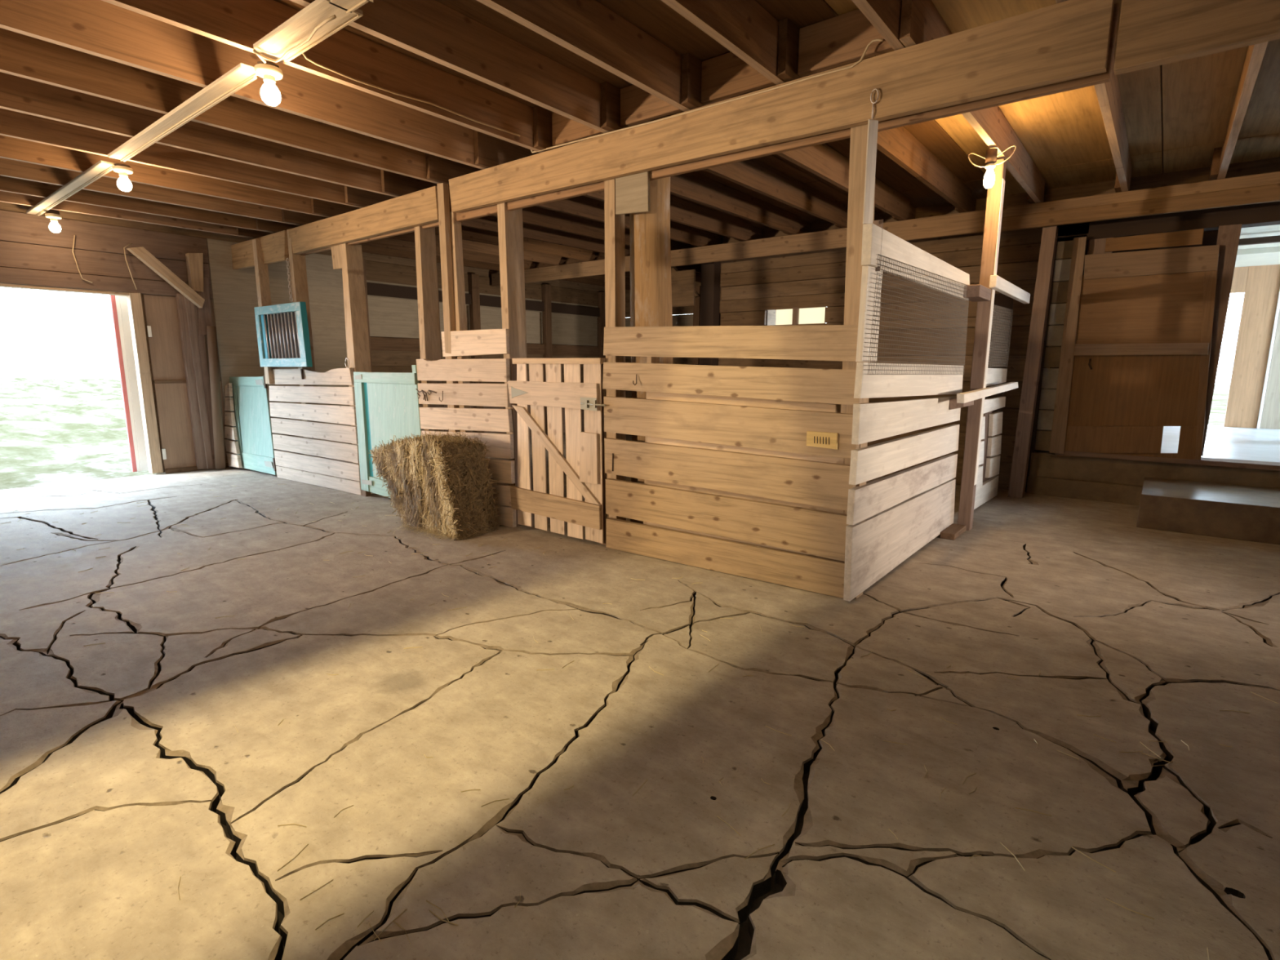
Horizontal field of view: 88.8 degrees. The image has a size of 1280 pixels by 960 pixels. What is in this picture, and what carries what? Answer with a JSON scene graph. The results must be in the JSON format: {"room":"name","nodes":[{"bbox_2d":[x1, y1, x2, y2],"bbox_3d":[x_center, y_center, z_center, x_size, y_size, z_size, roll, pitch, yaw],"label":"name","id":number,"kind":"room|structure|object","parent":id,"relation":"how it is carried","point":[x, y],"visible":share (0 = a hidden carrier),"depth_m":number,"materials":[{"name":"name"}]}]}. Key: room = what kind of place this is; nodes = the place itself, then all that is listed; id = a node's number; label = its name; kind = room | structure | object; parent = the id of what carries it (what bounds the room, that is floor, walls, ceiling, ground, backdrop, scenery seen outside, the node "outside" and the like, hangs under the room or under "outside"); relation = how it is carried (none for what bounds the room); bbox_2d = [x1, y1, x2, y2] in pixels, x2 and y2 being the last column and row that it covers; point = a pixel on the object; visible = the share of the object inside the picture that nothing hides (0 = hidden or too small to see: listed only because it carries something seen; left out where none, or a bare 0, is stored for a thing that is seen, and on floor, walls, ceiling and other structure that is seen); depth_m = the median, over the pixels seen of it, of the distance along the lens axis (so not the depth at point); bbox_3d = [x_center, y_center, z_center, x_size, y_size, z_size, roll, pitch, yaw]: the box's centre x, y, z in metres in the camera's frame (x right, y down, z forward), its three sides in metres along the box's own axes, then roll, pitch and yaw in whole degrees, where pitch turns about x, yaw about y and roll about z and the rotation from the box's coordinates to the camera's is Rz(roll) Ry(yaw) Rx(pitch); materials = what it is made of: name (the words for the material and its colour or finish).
{"room":"farm building","nodes":[
{"label":"farm building","id":0,"kind":"room"},
{"bbox_2d":[0,209,605,473],"bbox_3d":[-4.534,-1.523,8.072,0.180,2.620,13.180,8,12,38],"label":"wall","id":1,"kind":"structure","parent":0,"point":[562,322],"depth_m":7.58,"materials":[{"name":"brown wood"}]},
{"bbox_2d":[71,235,92,283],"bbox_3d":[-5.605,-2.215,6.555,0.010,0.451,0.130,8,12,38],"label":"wire","id":2,"kind":"object","parent":1,"relation":"hanging from","point":[74,235],"visible":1,"depth_m":6.52,"materials":[{"name":"beige"}]},
{"bbox_2d":[0,283,166,473],"bbox_3d":[-5.933,-0.926,6.505,0.140,1.959,1.865,8,12,38],"label":"door frame","id":3,"kind":"structure","parent":1,"relation":"in","point":[135,316],"depth_m":7.07,"materials":[{"name":"white"}]},
{"bbox_2d":[123,243,137,289],"bbox_3d":[-5.357,-2.247,6.866,0.010,0.473,0.078,8,12,38],"label":"wire","id":4,"kind":"object","parent":1,"relation":"hanging from","point":[130,243],"visible":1,"depth_m":6.85,"materials":[{"name":"beige"}]},
{"bbox_2d":[127,246,204,308],"bbox_3d":[-5.085,-2.171,7.031,0.090,0.585,0.642,8,12,38],"label":"diagonal brace","id":5,"kind":"object","parent":1,"relation":"attached to","point":[141,253],"visible":1,"depth_m":7.00,"materials":[{"name":"brown wood"}]},
{"bbox_2d":[0,201,604,292],"bbox_3d":[-4.610,-2.961,7.848,0.080,0.330,13.250,8,12,38],"label":"ceiling beam","id":6,"kind":"structure","parent":1,"relation":"attached to","point":[3,206],"depth_m":7.48,"materials":[{"name":"brown wood"}]},
{"bbox_2d":[0,430,1279,959],"bbox_3d":[0.385,0.489,4.433,12.720,0.060,13.200,8,12,38],"label":"floor","id":7,"kind":"structure","parent":0,"point":[126,771],"depth_m":2.14,"materials":[{"name":"concrete"}]},
{"bbox_2d":[206,325,226,469],"bbox_3d":[-4.878,-0.935,7.509,0.105,1.626,0.154,8,12,38],"label":"post","id":8,"kind":"object","parent":7,"relation":"on","point":[216,408],"visible":1,"depth_m":7.49,"materials":[{"name":"brown wood"}]},
{"bbox_2d":[224,382,242,467],"bbox_3d":[-4.742,-0.639,7.620,0.422,0.963,0.141,8,12,38],"label":"panel","id":9,"kind":"object","parent":7,"relation":"on","point":[233,460],"visible":1,"depth_m":7.64,"materials":[{"name":"brown wood"}]},
{"bbox_2d":[286,229,323,457],"bbox_3d":[-3.479,-1.278,6.791,0.164,2.583,0.540,-5,11,-29],"label":"wooden post","id":10,"kind":"object","parent":7,"relation":"on","point":[299,281],"visible":0.42,"depth_m":6.75,"materials":[{"name":"brown wood"}]},
{"bbox_2d":[286,257,293,302],"bbox_3d":[-3.619,-2.066,6.747,0.030,0.451,0.104,-5,11,-28],"label":"hanging chain","id":11,"kind":"object","parent":10,"relation":"hanging from","point":[287,262],"visible":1,"depth_m":6.74,"materials":[{"name":"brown metal"}]},
{"bbox_2d":[288,186,439,253],"bbox_3d":[-2.588,-2.322,5.952,2.561,0.265,0.051,8,12,38],"label":"support beam","id":12,"kind":"structure","parent":10,"relation":"attached to","point":[418,208],"depth_m":5.76,"materials":[{"name":"brown wood"}]},
{"bbox_2d":[300,3,1119,255],"bbox_3d":[-1.390,-2.167,5.102,8.300,0.270,0.040,8,12,38],"label":"beam","id":13,"kind":"structure","parent":10,"relation":"attached to","point":[1103,77],"depth_m":3.38,"materials":[{"name":"brown wood"}]},
{"bbox_2d":[268,367,361,495],"bbox_3d":[-3.349,-0.547,6.653,1.906,1.182,0.146,8,12,37],"label":"panel","id":14,"kind":"object","parent":7,"relation":"on","point":[344,476],"visible":0.96,"depth_m":6.57,"materials":[{"name":"brown wood"}]},
{"bbox_2d":[300,368,303,379],"bbox_3d":[-3.444,-1.080,6.664,0.023,0.104,0.062,-6,12,-33],"label":"iron staple","id":15,"kind":"object","parent":14,"relation":"attached to","point":[301,370],"visible":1,"depth_m":6.66,"materials":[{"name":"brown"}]},
{"bbox_2d":[340,242,373,493],"bbox_3d":[-2.693,-1.062,6.247,0.226,2.350,0.556,-5,11,-26],"label":"wooden post","id":16,"kind":"object","parent":7,"relation":"on","point":[353,285],"visible":0.5,"depth_m":6.21,"materials":[{"name":"brown wood"}]},
{"bbox_2d":[330,244,342,270],"bbox_3d":[-2.895,-2.139,6.284,0.220,0.222,0.068,8,12,38],"label":"block","id":17,"kind":"object","parent":16,"relation":"attached to","point":[336,253],"visible":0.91,"depth_m":6.26,"materials":[{"name":"brown wood"}]},
{"bbox_2d":[345,357,349,368],"bbox_3d":[-2.732,-1.092,6.098,0.070,0.095,0.012,8,12,38],"label":"ring latch","id":18,"kind":"object","parent":16,"relation":"attached to","point":[346,358],"visible":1,"depth_m":6.09,"materials":[{"name":"grey metal"}]},
{"bbox_2d":[361,489,370,496],"bbox_3d":[-2.571,0.120,6.135,0.077,0.060,0.056,8,12,38],"label":"block","id":19,"kind":"object","parent":7,"relation":"on","point":[364,493],"visible":0.86,"depth_m":6.12,"materials":[{"name":"brown wood"}]},
{"bbox_2d":[414,225,444,431],"bbox_3d":[-1.785,-0.954,5.575,0.171,2.373,0.376,-3,10,-16],"label":"wooden post","id":20,"kind":"object","parent":7,"relation":"on","point":[424,239],"visible":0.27,"depth_m":5.50,"materials":[{"name":"brown wood"}]},
{"bbox_2d":[353,372,421,497],"bbox_3d":[-2.243,-0.382,5.825,1.107,1.139,0.111,8,12,37],"label":"door","id":21,"kind":"structure","parent":20,"relation":"attached to","point":[387,404],"depth_m":5.87,"materials":[{"name":"teal paint"}]},
{"bbox_2d":[411,364,417,373],"bbox_3d":[-1.895,-0.936,5.513,0.067,0.068,0.035,8,12,38],"label":"stub","id":22,"kind":"object","parent":21,"relation":"on","point":[414,366],"visible":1,"depth_m":5.50,"materials":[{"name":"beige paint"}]},
{"bbox_2d":[369,428,501,542],"bbox_3d":[-1.605,-0.011,4.906,1.204,0.740,0.618,7,12,35],"label":"hay bale","id":23,"kind":"object","parent":7,"relation":"on","point":[441,485],"visible":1,"depth_m":4.71},
{"bbox_2d":[436,182,459,431],"bbox_3d":[-1.518,-1.016,5.236,0.090,2.613,0.293,-3,10,-20],"label":"wooden post","id":24,"kind":"object","parent":7,"relation":"on","point":[446,271],"visible":0.64,"depth_m":5.15,"materials":[{"name":"brown wood"}]},
{"bbox_2d":[441,328,509,356],"bbox_3d":[-1.282,-1.054,5.040,0.790,0.199,0.040,8,12,37],"label":"board","id":25,"kind":"object","parent":24,"relation":"attached to","point":[488,341],"visible":0.98,"depth_m":4.99,"materials":[{"name":"brown wood"}]},
{"bbox_2d":[449,211,472,432],"bbox_3d":[-1.429,-0.915,5.261,0.099,2.406,0.348,-4,11,-24],"label":"wooden post","id":26,"kind":"object","parent":7,"relation":"on","point":[455,226],"visible":0.33,"depth_m":5.18,"materials":[{"name":"brown wood"}]},
{"bbox_2d":[416,358,516,527],"bbox_3d":[-1.417,-0.329,5.219,1.212,1.260,0.105,8,12,37],"label":"panel","id":27,"kind":"object","parent":7,"relation":"on","point":[489,370],"visible":0.62,"depth_m":5.03,"materials":[{"name":"brown wood"}]},
{"bbox_2d":[415,388,436,400],"bbox_3d":[-1.774,-0.705,5.416,0.282,0.100,0.013,8,12,37],"label":"hanging tack","id":28,"kind":"object","parent":27,"relation":"hanging from","point":[430,391],"visible":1,"depth_m":5.42,"materials":[{"name":"grey metal"}]},
{"bbox_2d":[497,202,532,515],"bbox_3d":[-0.947,-0.848,4.956,0.221,2.383,0.269,8,12,38],"label":"wooden post","id":29,"kind":"object","parent":7,"relation":"on","point":[510,228],"visible":0.58,"depth_m":4.85,"materials":[{"name":"brown wood"}]},
{"bbox_2d":[448,0,1115,213],"bbox_3d":[0.171,-1.953,3.784,4.174,0.280,0.045,8,12,38],"label":"support beam","id":30,"kind":"structure","parent":29,"relation":"attached to","point":[1069,39],"depth_m":3.12,"materials":[{"name":"brown wood"}]},
{"bbox_2d":[615,170,650,214],"bbox_3d":[-0.047,-1.774,4.034,0.269,0.258,0.025,8,12,38],"label":"gusset plate","id":31,"kind":"object","parent":30,"relation":"attached to","point":[632,191],"visible":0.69,"depth_m":4.02,"materials":[{"name":"brown wood"}]},
{"bbox_2d":[532,38,883,153],"bbox_3d":[0.191,-2.104,3.708,2.349,0.095,0.010,8,12,38],"label":"cable","id":32,"kind":"object","parent":30,"relation":"attached to","point":[877,39],"visible":1,"depth_m":3.48,"materials":[{"name":"beige plastic"}]},
{"bbox_2d":[870,88,879,119],"bbox_3d":[1.089,-1.747,3.034,0.040,0.127,0.016,8,12,38],"label":"bolt","id":33,"kind":"object","parent":30,"relation":"attached to","point":[876,89],"visible":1,"depth_m":3.03,"materials":[{"name":"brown metal"}]},
{"bbox_2d":[509,357,521,526],"bbox_3d":[-0.946,-0.281,4.952,0.070,1.267,0.150,-4,11,-22],"label":"wooden post","id":34,"kind":"object","parent":7,"relation":"on","point":[513,366],"visible":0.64,"depth_m":4.91,"materials":[{"name":"brown wood"}]},
{"bbox_2d":[600,357,606,545],"bbox_3d":[-0.240,-0.185,4.428,0.091,1.263,0.086,8,12,38],"label":"wooden post","id":35,"kind":"object","parent":7,"relation":"on","point":[603,391],"visible":0.35,"depth_m":4.41,"materials":[{"name":"brown wood"}]},
{"bbox_2d":[604,178,626,520],"bbox_3d":[-0.162,-0.743,4.319,0.154,2.400,0.164,8,12,38],"label":"wooden post","id":36,"kind":"object","parent":7,"relation":"on","point":[615,249],"visible":0.29,"depth_m":4.21,"materials":[{"name":"brown wood"}]},
{"bbox_2d":[507,357,605,543],"bbox_3d":[-0.589,-0.228,4.605,0.956,1.243,0.105,8,12,37],"label":"gate","id":37,"kind":"object","parent":36,"relation":"attached to","point":[582,467],"visible":1,"depth_m":4.56,"materials":[{"name":"beige wood"}]},
{"bbox_2d":[0,484,1278,959],"bbox_3d":[-1.337,0.584,3.633,8.273,0.002,3.051,8,12,38],"label":"straw","id":38,"kind":"object","parent":7,"relation":"on","point":[279,484],"visible":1,"depth_m":1.92,"materials":[{"name":"brown plant"}]},
{"bbox_2d":[629,176,672,524],"bbox_3d":[0.076,-0.857,4.404,0.305,2.600,0.293,8,12,38],"label":"log post","id":39,"kind":"object","parent":7,"relation":"on","point":[651,286],"visible":0.34,"depth_m":4.21,"materials":[{"name":"brown wood"}]},
{"bbox_2d":[602,324,862,598],"bbox_3d":[0.453,-0.173,3.862,1.697,1.478,0.175,8,12,38],"label":"panel","id":40,"kind":"object","parent":7,"relation":"on","point":[733,484],"visible":0.91,"depth_m":3.74,"materials":[{"name":"beige wood"}]},
{"bbox_2d":[806,431,838,449],"bbox_3d":[0.948,-0.207,3.405,0.168,0.085,0.017,8,12,37],"label":"plaque","id":41,"kind":"object","parent":40,"relation":"attached to","point":[817,439],"visible":1,"depth_m":3.40,"materials":[{"name":"gold metal"}]},
{"bbox_2d":[840,124,875,599],"bbox_3d":[1.114,-0.561,3.351,0.177,2.383,0.111,8,12,38],"label":"wooden post","id":42,"kind":"object","parent":7,"relation":"on","point":[858,144],"visible":0.21,"depth_m":3.23,"materials":[{"name":"brown wood"}]},
{"bbox_2d":[862,119,878,223],"bbox_3d":[1.054,-1.407,2.987,0.006,0.467,0.121,8,12,38],"label":"strip","id":43,"kind":"object","parent":42,"relation":"attached to","point":[873,125],"visible":0.93,"depth_m":2.98,"materials":[{"name":"white wood"}]},
{"bbox_2d":[843,362,1007,601],"bbox_3d":[2.244,-0.214,4.758,0.060,1.228,3.845,8,12,38],"label":"wall","id":44,"kind":"structure","parent":7,"relation":"on","point":[901,512],"depth_m":3.86,"materials":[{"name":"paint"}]},
{"bbox_2d":[855,266,882,361],"bbox_3d":[1.113,-0.799,3.166,0.030,0.446,0.211,8,12,38],"label":"stile","id":45,"kind":"object","parent":44,"relation":"on","point":[868,281],"visible":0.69,"depth_m":3.11,"materials":[{"name":"white paint"}]},
{"bbox_2d":[861,219,969,300],"bbox_3d":[1.654,-1.222,3.763,0.046,0.233,1.972,8,12,38],"label":"board","id":46,"kind":"object","parent":45,"relation":"on","point":[876,240],"visible":0.72,"depth_m":3.37,"materials":[{"name":"white paint"}]},
{"bbox_2d":[867,253,968,374],"bbox_3d":[1.682,-0.912,3.802,0.002,0.598,1.917,8,12,38],"label":"wire mesh","id":47,"kind":"object","parent":46,"relation":"attached to","point":[955,291],"visible":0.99,"depth_m":3.64,"materials":[{"name":"grey metal"}]},
{"bbox_2d":[963,284,991,302],"bbox_3d":[2.326,-1.291,4.521,0.118,0.080,0.350,8,12,38],"label":"block","id":48,"kind":"object","parent":46,"relation":"attached to","point":[978,292],"visible":0.8,"depth_m":4.40,"materials":[{"name":"brown wood"}]},
{"bbox_2d":[949,397,973,409],"bbox_3d":[2.264,-0.548,4.598,0.096,0.098,0.300,8,12,38],"label":"block","id":49,"kind":"object","parent":44,"relation":"attached to","point":[953,402],"visible":0.64,"depth_m":4.50,"materials":[{"name":"brown wood"}]},
{"bbox_2d":[987,304,1013,367],"bbox_3d":[3.010,-1.213,5.507,0.003,0.518,1.216,8,12,38],"label":"wire mesh","id":50,"kind":"object","parent":44,"relation":"on","point":[1003,347],"visible":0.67,"depth_m":5.63,"materials":[{"name":"grey metal"}]},
{"bbox_2d":[939,523,966,540],"bbox_3d":[2.309,0.381,4.814,0.098,0.045,0.350,8,12,38],"label":"block","id":51,"kind":"object","parent":7,"relation":"on","point":[953,531],"visible":1,"depth_m":4.74,"materials":[{"name":"brown wood"}]},
{"bbox_2d":[957,158,1006,530],"bbox_3d":[2.486,-0.921,4.764,0.092,2.630,0.090,8,12,38],"label":"wooden post","id":52,"kind":"object","parent":7,"relation":"on","point":[995,194],"visible":0.78,"depth_m":4.72,"materials":[{"name":"white paint"}]},
{"bbox_2d":[956,382,1018,403],"bbox_3d":[2.646,-0.669,4.907,0.045,0.109,1.958,8,12,38],"label":"rail","id":53,"kind":"object","parent":52,"relation":"attached to","point":[966,397],"visible":1,"depth_m":4.60,"materials":[{"name":"white paint"}]},
{"bbox_2d":[989,275,1030,303],"bbox_3d":[2.888,-1.468,5.075,0.045,0.083,1.430,8,12,38],"label":"rail","id":54,"kind":"object","parent":52,"relation":"attached to","point":[997,283],"visible":1,"depth_m":4.88,"materials":[{"name":"white paint"}]},
{"bbox_2d":[978,293,1013,479],"bbox_3d":[3.375,-0.799,6.238,0.170,1.900,0.040,8,12,38],"label":"board","id":55,"kind":"object","parent":7,"relation":"on","point":[1001,300],"visible":0.1,"depth_m":6.12,"materials":[{"name":"brown wood"}]},
{"bbox_2d":[1007,226,1058,497],"bbox_3d":[3.628,-1.040,6.046,0.165,2.457,0.120,8,12,38],"label":"wooden post","id":56,"kind":"object","parent":7,"relation":"on","point":[1020,458],"visible":1,"depth_m":5.99,"materials":[{"name":"brown wood"}]},
{"bbox_2d":[1136,476,1279,544],"bbox_3d":[5.065,0.293,4.772,2.250,0.262,1.055,8,12,38],"label":"concrete step","id":57,"kind":"structure","parent":7,"relation":"on","point":[1228,511],"depth_m":4.88,"materials":[{"name":"grey concrete"}]},
{"bbox_3d":[-4.909,-1.365,7.949,0.935,2.347,0.422,8,12,38],"label":"wooden post","id":58,"kind":"object","parent":7,"relation":"on","visible":0},
{"bbox_2d":[109,294,148,471],"bbox_3d":[-5.124,-1.171,7.834,0.035,1.960,1.775,8,12,38],"label":"door","id":59,"kind":"structure","parent":58,"relation":"attached to","point":[119,307],"depth_m":7.19,"materials":[{"name":"white paint"}]},
{"bbox_2d":[229,375,276,475],"bbox_3d":[-4.415,-0.651,7.434,1.210,1.068,0.160,8,12,38],"label":"door","id":60,"kind":"structure","parent":58,"relation":"attached to","point":[250,394],"depth_m":7.41,"materials":[{"name":"teal paint"}]},
{"bbox_2d":[231,230,288,269],"bbox_3d":[-4.562,-2.566,7.495,2.302,0.291,0.051,8,12,38],"label":"support beam","id":61,"kind":"structure","parent":58,"relation":"attached to","point":[274,246],"depth_m":7.07,"materials":[{"name":"brown wood"}]},
{"bbox_2d":[252,239,277,383],"bbox_3d":[-4.088,-1.837,7.132,0.128,1.552,0.482,-5,11,-30],"label":"wooden post","id":62,"kind":"object","parent":61,"relation":"attached to","point":[262,279],"visible":0.54,"depth_m":7.10,"materials":[{"name":"brown wood"}]},
{"bbox_2d":[253,301,312,366],"bbox_3d":[-3.714,-1.495,6.771,1.203,0.637,0.126,8,12,38],"label":"grille","id":63,"kind":"object","parent":62,"relation":"attached to","point":[282,329],"visible":1,"depth_m":6.75,"materials":[{"name":"blue paint"}]},
{"bbox_2d":[0,0,1279,289],"bbox_3d":[0.391,-2.265,3.970,12.747,0.270,13.197,8,12,38],"label":"ceiling","id":64,"kind":"structure","parent":0,"point":[80,79],"depth_m":4.03,"materials":[{"name":"orange wood"}]},
{"bbox_2d":[26,160,115,216],"bbox_3d":[-4.779,-2.391,5.432,2.540,0.034,0.090,8,12,38],"label":"batten","id":65,"kind":"object","parent":64,"relation":"attached to","point":[100,168],"visible":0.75,"depth_m":5.23,"materials":[{"name":"beige wood"}]},
{"bbox_2d":[44,209,62,232],"bbox_3d":[-5.441,-2.399,6.069,0.120,0.197,0.120,8,12,38],"label":"light bulb","id":66,"kind":"object","parent":65,"relation":"hanging from","point":[54,215],"visible":1,"depth_m":6.04,"materials":[{"name":"white glass"}]},
{"bbox_2d":[50,217,57,222],"bbox_3d":[-5.441,-2.415,6.067,0.054,0.027,0.054,8,12,38],"label":"socket","id":67,"kind":"object","parent":66,"relation":"attached to","point":[53,220],"depth_m":6.05,"materials":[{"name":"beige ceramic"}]},
{"bbox_2d":[111,163,133,191],"bbox_3d":[-3.699,-2.161,4.682,0.120,0.177,0.120,8,12,38],"label":"light bulb","id":68,"kind":"object","parent":64,"relation":"hanging from","point":[123,183],"visible":1,"depth_m":4.66,"materials":[{"name":"white glass"}]},
{"bbox_2d":[118,172,128,177],"bbox_3d":[-3.698,-2.187,4.677,0.054,0.027,0.054,8,12,38],"label":"socket","id":69,"kind":"object","parent":68,"relation":"attached to","point":[121,174],"depth_m":4.66,"materials":[{"name":"beige ceramic"}]},
{"bbox_2d":[107,62,257,161],"bbox_3d":[-2.754,-2.107,3.842,2.240,0.034,0.092,8,12,38],"label":"batten","id":70,"kind":"object","parent":64,"relation":"attached to","point":[240,76],"visible":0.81,"depth_m":3.65,"materials":[{"name":"beige wood"}]},
{"bbox_2d":[253,61,283,106],"bbox_3d":[-1.764,-1.881,3.113,0.120,0.177,0.120,8,12,38],"label":"light bulb","id":71,"kind":"object","parent":64,"relation":"hanging from","point":[270,72],"visible":1,"depth_m":3.09,"materials":[{"name":"white glass"}]},
{"bbox_2d":[262,74,275,84],"bbox_3d":[-1.764,-1.907,3.109,0.054,0.027,0.054,8,12,38],"label":"socket","id":72,"kind":"object","parent":71,"relation":"attached to","point":[268,78],"depth_m":3.09,"materials":[{"name":"beige ceramic"}]},
{"bbox_2d":[253,0,363,62],"bbox_3d":[-1.435,-1.923,2.802,0.660,0.030,0.160,8,12,38],"label":"batten","id":73,"kind":"object","parent":64,"relation":"attached to","point":[299,27],"visible":0.99,"depth_m":2.77,"materials":[{"name":"beige wood"}]},
{"bbox_2d":[253,14,336,62],"bbox_3d":[-1.496,-1.896,2.808,0.655,0.011,0.118,8,12,38],"label":"wire","id":74,"kind":"object","parent":73,"relation":"attached to","point":[261,56],"visible":1,"depth_m":2.87,"materials":[{"name":"beige"}]},
{"bbox_2d":[329,0,368,13],"bbox_3d":[-0.282,-1.760,1.888,2.340,0.030,0.100,8,12,38],"label":"batten","id":75,"kind":"object","parent":64,"relation":"attached to","point":[349,5],"visible":1,"depth_m":2.57,"materials":[{"name":"beige wood"}]},
{"bbox_2d":[302,52,532,152],"bbox_3d":[-1.142,-2.156,3.764,0.144,0.099,1.584,7,12,32],"label":"cable","id":76,"kind":"object","parent":64,"relation":"attached to","point":[304,54],"visible":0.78,"depth_m":3.56,"materials":[{"name":"beige plastic"}]},
{"bbox_2d":[491,171,1279,286],"bbox_3d":[2.568,-2.508,6.606,12.580,0.195,0.045,8,12,38],"label":"beam","id":77,"kind":"structure","parent":64,"relation":"attached to","point":[970,222],"depth_m":6.54,"materials":[{"name":"brown wood"}]},
{"bbox_2d":[1000,183,1279,231],"bbox_3d":[5.338,-2.054,4.391,5.430,0.120,0.043,8,12,38],"label":"beam","id":78,"kind":"structure","parent":77,"relation":"attached to","point":[1268,193],"depth_m":5.31,"materials":[{"name":"brown wood"}]},
{"bbox_2d":[983,148,997,188],"bbox_3d":[2.319,-2.059,4.327,0.067,0.238,0.067,-4,11,-24],"label":"light bulb","id":79,"kind":"object","parent":64,"relation":"hanging from","point":[991,154],"visible":1,"depth_m":4.31,"materials":[{"name":"white glass"}]},
{"bbox_2d":[968,152,985,167],"bbox_3d":[2.252,-2.138,4.368,0.113,0.107,0.008,8,12,38],"label":"wire loop","id":80,"kind":"object","parent":79,"relation":"attached to","point":[970,153],"visible":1,"depth_m":4.37,"materials":[{"name":"beige"}]},
{"bbox_2d":[995,145,1016,164],"bbox_3d":[2.386,-2.119,4.263,0.113,0.107,0.008,8,12,38],"label":"wire loop","id":81,"kind":"object","parent":79,"relation":"attached to","point":[1012,145],"visible":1,"depth_m":4.25,"materials":[{"name":"beige"}]},
{"bbox_2d":[1113,0,1279,75],"bbox_3d":[3.506,-1.486,1.200,4.265,0.290,0.060,8,12,38],"label":"support beam","id":82,"kind":"structure","parent":64,"relation":"attached to","point":[1152,33],"depth_m":2.37,"materials":[{"name":"brown wood"}]},
{"bbox_2d":[625,273,776,397],"bbox_3d":[0.277,-1.962,10.780,4.200,2.620,2.700,8,12,38],"label":"wall","id":83,"kind":"structure","parent":0,"point":[688,316],"depth_m":11.87,"materials":[{"name":"brown wood"}]},
{"bbox_2d":[625,281,700,293],"bbox_3d":[1.149,-3.575,11.607,4.200,0.330,0.080,8,12,38],"label":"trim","id":84,"kind":"structure","parent":83,"relation":"attached to","point":[697,283],"depth_m":11.69,"materials":[{"name":"brown wood"}]},
{"bbox_2d":[698,225,1056,489],"bbox_3d":[2.339,-1.374,7.423,3.830,2.620,0.230,8,12,38],"label":"wall","id":85,"kind":"structure","parent":0,"point":[753,287],"depth_m":7.06,"materials":[{"name":"brown wood"}]},
{"bbox_2d":[671,266,700,297],"bbox_3d":[0.552,-2.596,8.523,0.539,0.436,0.080,8,12,38],"label":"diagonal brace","id":86,"kind":"object","parent":85,"relation":"attached to","point":[673,268],"visible":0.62,"depth_m":8.53,"materials":[{"name":"brown wood"}]},
{"bbox_2d":[671,269,695,307],"bbox_3d":[0.524,-2.489,8.511,0.450,0.450,0.040,8,12,38],"label":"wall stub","id":87,"kind":"structure","parent":86,"relation":"attached to","point":[683,282],"depth_m":8.46,"materials":[{"name":"brown wood"}]},
{"bbox_2d":[775,306,825,325],"bbox_3d":[1.844,-1.933,7.800,0.810,0.250,0.080,8,12,38],"label":"window","id":88,"kind":"structure","parent":85,"relation":"in","point":[794,316],"depth_m":7.76,"materials":[{"name":"beige glass"}]},
{"bbox_2d":[1024,200,1279,505],"bbox_3d":[5.816,-0.913,4.855,5.000,2.620,0.310,8,12,38],"label":"wall","id":89,"kind":"structure","parent":0,"point":[1099,477],"depth_m":5.90,"materials":[{"name":"wood"}]},
{"bbox_2d":[722,156,1279,244],"bbox_3d":[4.476,-2.548,5.732,8.670,0.330,0.080,8,12,38],"label":"ceiling beam","id":90,"kind":"structure","parent":89,"relation":"attached to","point":[1268,165],"depth_m":5.94,"materials":[{"name":"brown wood"}]},
{"bbox_2d":[1048,236,1219,459],"bbox_3d":[4.380,-1.156,5.784,1.111,2.003,0.078,8,12,38],"label":"sliding door","id":91,"kind":"structure","parent":89,"relation":"in","point":[1135,352],"depth_m":5.79,"materials":[{"name":"brown wood"}]},
{"bbox_2d":[1104,228,1204,252],"bbox_3d":[4.392,-2.046,5.599,0.662,0.124,0.040,8,12,38],"label":"board","id":92,"kind":"object","parent":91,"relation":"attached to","point":[1193,237],"visible":1,"depth_m":5.57,"materials":[{"name":"brown wood"}]},
{"bbox_2d":[1043,224,1279,462],"bbox_3d":[7.514,-1.407,6.661,5.200,2.200,4.800,8,12,38],"label":"wall","id":93,"kind":"structure","parent":0,"point":[1250,430],"depth_m":8.59,"materials":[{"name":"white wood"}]},
{"bbox_2d":[1238,235,1279,245],"bbox_3d":[6.191,-2.402,6.563,0.530,0.060,0.060,8,12,38],"label":"bar","id":94,"kind":"object","parent":93,"relation":"attached to","point":[1270,239],"visible":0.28,"depth_m":6.53,"materials":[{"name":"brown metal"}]},
{"bbox_2d":[1160,65,1163,168],"bbox_3d":[1.008,-2.558,4.587,13.200,0.060,15.400,8,12,38],"label":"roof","id":95,"kind":"structure","parent":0,"point":[1161,65],"depth_m":4.41,"materials":[{"name":"brown wood"}]},
{"label":"outside","id":96,"kind":"structure","parent":0,"visible":0},
{"bbox_2d":[0,377,164,489],"bbox_3d":[-34.653,-4.207,30.451,75.000,0.629,85.000,8,12,38],"label":"ground","id":97,"kind":"structure","parent":96,"point":[54,430],"depth_m":13.18,"materials":[{"name":"green plant"}]},
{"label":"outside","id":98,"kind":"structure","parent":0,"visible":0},
{"bbox_2d":[1208,384,1230,425],"bbox_3d":[30.735,-2.443,21.710,39.000,0.400,47.600,8,12,38],"label":"ground","id":99,"kind":"structure","parent":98,"point":[1220,394],"depth_m":17.79,"materials":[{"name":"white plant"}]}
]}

